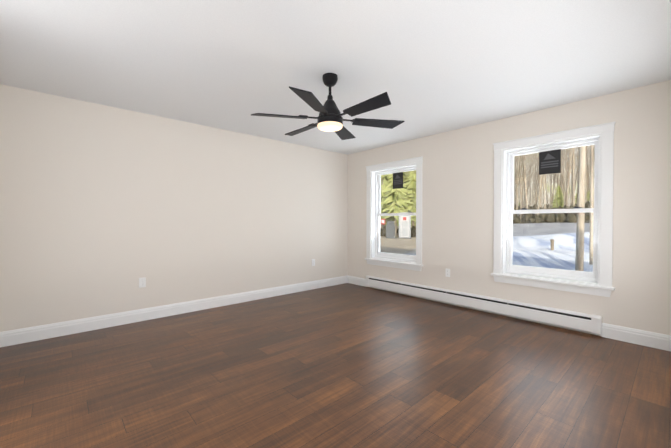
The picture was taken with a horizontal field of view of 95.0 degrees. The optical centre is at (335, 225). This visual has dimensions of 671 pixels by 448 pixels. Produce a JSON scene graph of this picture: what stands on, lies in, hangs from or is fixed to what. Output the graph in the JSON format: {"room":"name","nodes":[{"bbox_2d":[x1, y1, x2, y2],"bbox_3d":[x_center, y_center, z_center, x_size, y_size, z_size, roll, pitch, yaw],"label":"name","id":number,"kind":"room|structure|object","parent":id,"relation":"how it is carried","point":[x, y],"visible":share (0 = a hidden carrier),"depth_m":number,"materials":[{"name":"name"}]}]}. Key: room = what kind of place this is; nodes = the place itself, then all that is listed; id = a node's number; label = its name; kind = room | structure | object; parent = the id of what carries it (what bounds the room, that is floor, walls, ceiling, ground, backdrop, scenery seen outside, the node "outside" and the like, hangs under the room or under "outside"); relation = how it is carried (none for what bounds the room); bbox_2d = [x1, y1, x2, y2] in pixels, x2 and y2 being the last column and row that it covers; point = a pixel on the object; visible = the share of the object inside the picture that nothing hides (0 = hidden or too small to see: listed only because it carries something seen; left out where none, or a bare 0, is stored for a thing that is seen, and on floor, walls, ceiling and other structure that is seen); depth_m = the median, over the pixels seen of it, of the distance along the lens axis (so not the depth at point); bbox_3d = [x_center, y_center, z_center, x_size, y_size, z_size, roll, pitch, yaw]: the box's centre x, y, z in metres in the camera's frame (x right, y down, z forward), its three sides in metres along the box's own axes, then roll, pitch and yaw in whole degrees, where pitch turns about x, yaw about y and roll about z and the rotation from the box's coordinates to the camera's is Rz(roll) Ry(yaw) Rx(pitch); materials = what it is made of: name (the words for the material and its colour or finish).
{"room":"empty bedroom","nodes":[
{"label":"empty bedroom","id":0,"kind":"room"},
{"bbox_2d":[0,84,347,331],"bbox_3d":[-1.536,-0.108,4.398,4.968,2.440,0.190,-1,1,-42],"label":"wall","id":1,"kind":"structure","parent":0,"point":[104,209],"depth_m":3.63,"materials":[{"name":"paint"}]},
{"bbox_2d":[139,277,145,287],"bbox_3d":[-2.271,0.671,3.613,0.070,0.115,0.008,-1,1,-42],"label":"electrical outlet","id":2,"kind":"object","parent":1,"relation":"attached to","point":[142,282],"visible":1,"depth_m":3.61,"materials":[{"name":"white plastic"}]},
{"bbox_2d":[0,275,347,346],"bbox_3d":[-1.468,1.042,4.336,4.588,0.140,0.016,-1,1,-42],"label":"baseboard","id":3,"kind":"structure","parent":1,"relation":"attached to","point":[24,335],"depth_m":3.62,"materials":[{"name":"white wood"}]},
{"bbox_2d":[0,283,670,447],"bbox_3d":[-0.032,1.192,2.742,4.968,0.120,4.688,-1,1,-42],"label":"floor","id":4,"kind":"structure","parent":0,"point":[347,365],"depth_m":2.23,"materials":[{"name":"brown wood"}]},
{"bbox_2d":[0,0,670,154],"bbox_3d":[-0.032,-1.367,2.710,4.968,0.120,4.688,-1,1,-42],"label":"ceiling","id":5,"kind":"structure","parent":0,"point":[431,67],"depth_m":2.38,"materials":[{"name":"paint"}]},
{"bbox_2d":[251,73,404,139],"bbox_3d":[-0.048,-1.074,2.695,1.232,0.467,1.352,-1,1,-42],"label":"fan","id":6,"kind":"object","parent":5,"relation":"hanging from","point":[329,118],"visible":1,"depth_m":2.62,"materials":[{"name":"black metal"}]},
{"bbox_2d":[348,80,670,335],"bbox_3d":[1.744,-0.107,4.324,0.190,2.440,4.308,-1,1,-42],"label":"wall","id":7,"kind":"structure","parent":0,"point":[457,201],"depth_m":3.51,"materials":[{"name":"paint"}]},
{"bbox_2d":[348,275,366,286],"bbox_3d":[0.405,1.026,5.672,0.016,0.140,0.499,-1,1,-42],"label":"baseboard","id":8,"kind":"structure","parent":7,"relation":"attached to","point":[351,279],"depth_m":5.68,"materials":[{"name":"white wood"}]},
{"bbox_2d":[364,156,422,270],"bbox_3d":[1.000,-0.179,5.128,0.258,1.736,1.166,-1,1,-42],"label":"window","id":9,"kind":"structure","parent":7,"relation":"in","point":[374,254],"depth_m":5.21,"materials":[{"name":"white"}]},
{"bbox_2d":[446,268,449,276],"bbox_3d":[1.591,0.669,4.354,0.008,0.115,0.070,-1,1,-42],"label":"electrical outlet","id":10,"kind":"object","parent":7,"relation":"attached to","point":[447,272],"visible":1,"depth_m":4.35,"materials":[{"name":"white plastic"}]},
{"bbox_2d":[365,275,601,335],"bbox_3d":[1.618,1.002,4.286,0.064,0.197,3.184,-1,1,-42],"label":"baseboard heater","id":11,"kind":"object","parent":7,"relation":"attached to","point":[585,322],"visible":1,"depth_m":3.80,"materials":[{"name":"white metal"}]},
{"bbox_2d":[491,122,615,296],"bbox_3d":[2.443,-0.159,3.525,0.258,1.736,1.166,-1,1,-42],"label":"window","id":12,"kind":"structure","parent":7,"relation":"in","point":[597,281],"depth_m":3.46,"materials":[{"name":"white"}]},
{"bbox_2d":[601,323,670,350],"bbox_3d":[2.895,1.060,2.905,0.016,0.140,0.578,-1,1,-42],"label":"baseboard","id":13,"kind":"structure","parent":7,"relation":"attached to","point":[610,331],"depth_m":2.92,"materials":[{"name":"white wood"}]},
{"label":"outside","id":14,"kind":"structure","parent":0,"visible":0},
{"bbox_2d":[380,212,592,271],"bbox_3d":[9.418,-0.223,41.030,59.500,2.950,100.000,-1,1,-42],"label":"snow","id":15,"kind":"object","parent":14,"point":[543,246],"depth_m":19.56,"materials":[{"name":"white snow"}]},
{"bbox_2d":[381,210,410,238],"bbox_3d":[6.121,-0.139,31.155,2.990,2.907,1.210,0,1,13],"label":"trash bins","id":16,"kind":"object","parent":15,"relation":"on","point":[404,227],"depth_m":30.48,"materials":[{"name":"grey plastic"}]},
{"bbox_2d":[380,170,589,235],"bbox_3d":[14.668,-7.839,42.168,28.198,17.986,35.612,-1,1,-42],"label":"conifers","id":17,"kind":"object","parent":15,"relation":"on","point":[412,201],"depth_m":34.71,"materials":[{"name":"green plant"}]},
{"bbox_2d":[380,172,593,236],"bbox_3d":[20.186,-2.290,30.919,17.273,7.416,39.299,-1,1,-42],"label":"bushes","id":18,"kind":"object","parent":15,"relation":"on","point":[558,218],"depth_m":32.67,"materials":[{"name":"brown plant"}]},
{"bbox_2d":[380,145,594,270],"bbox_3d":[14.379,-9.902,37.121,48.539,22.399,39.216,-1,1,-42],"label":"trees","id":19,"kind":"object","parent":15,"relation":"on","point":[582,173],"depth_m":33.19,"materials":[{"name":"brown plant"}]},
{"bbox_2d":[550,239,554,249],"bbox_3d":[12.713,1.127,18.021,0.220,0.640,0.220,-1,1,-42],"label":"post","id":20,"kind":"object","parent":15,"relation":"on","point":[552,241],"depth_m":17.95,"materials":[{"name":"brown wood"}]},
{"bbox_2d":[385,145,594,225],"bbox_3d":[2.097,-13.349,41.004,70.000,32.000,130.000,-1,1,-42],"label":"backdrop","id":21,"kind":"structure","parent":14,"point":[530,199],"depth_m":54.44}
]}

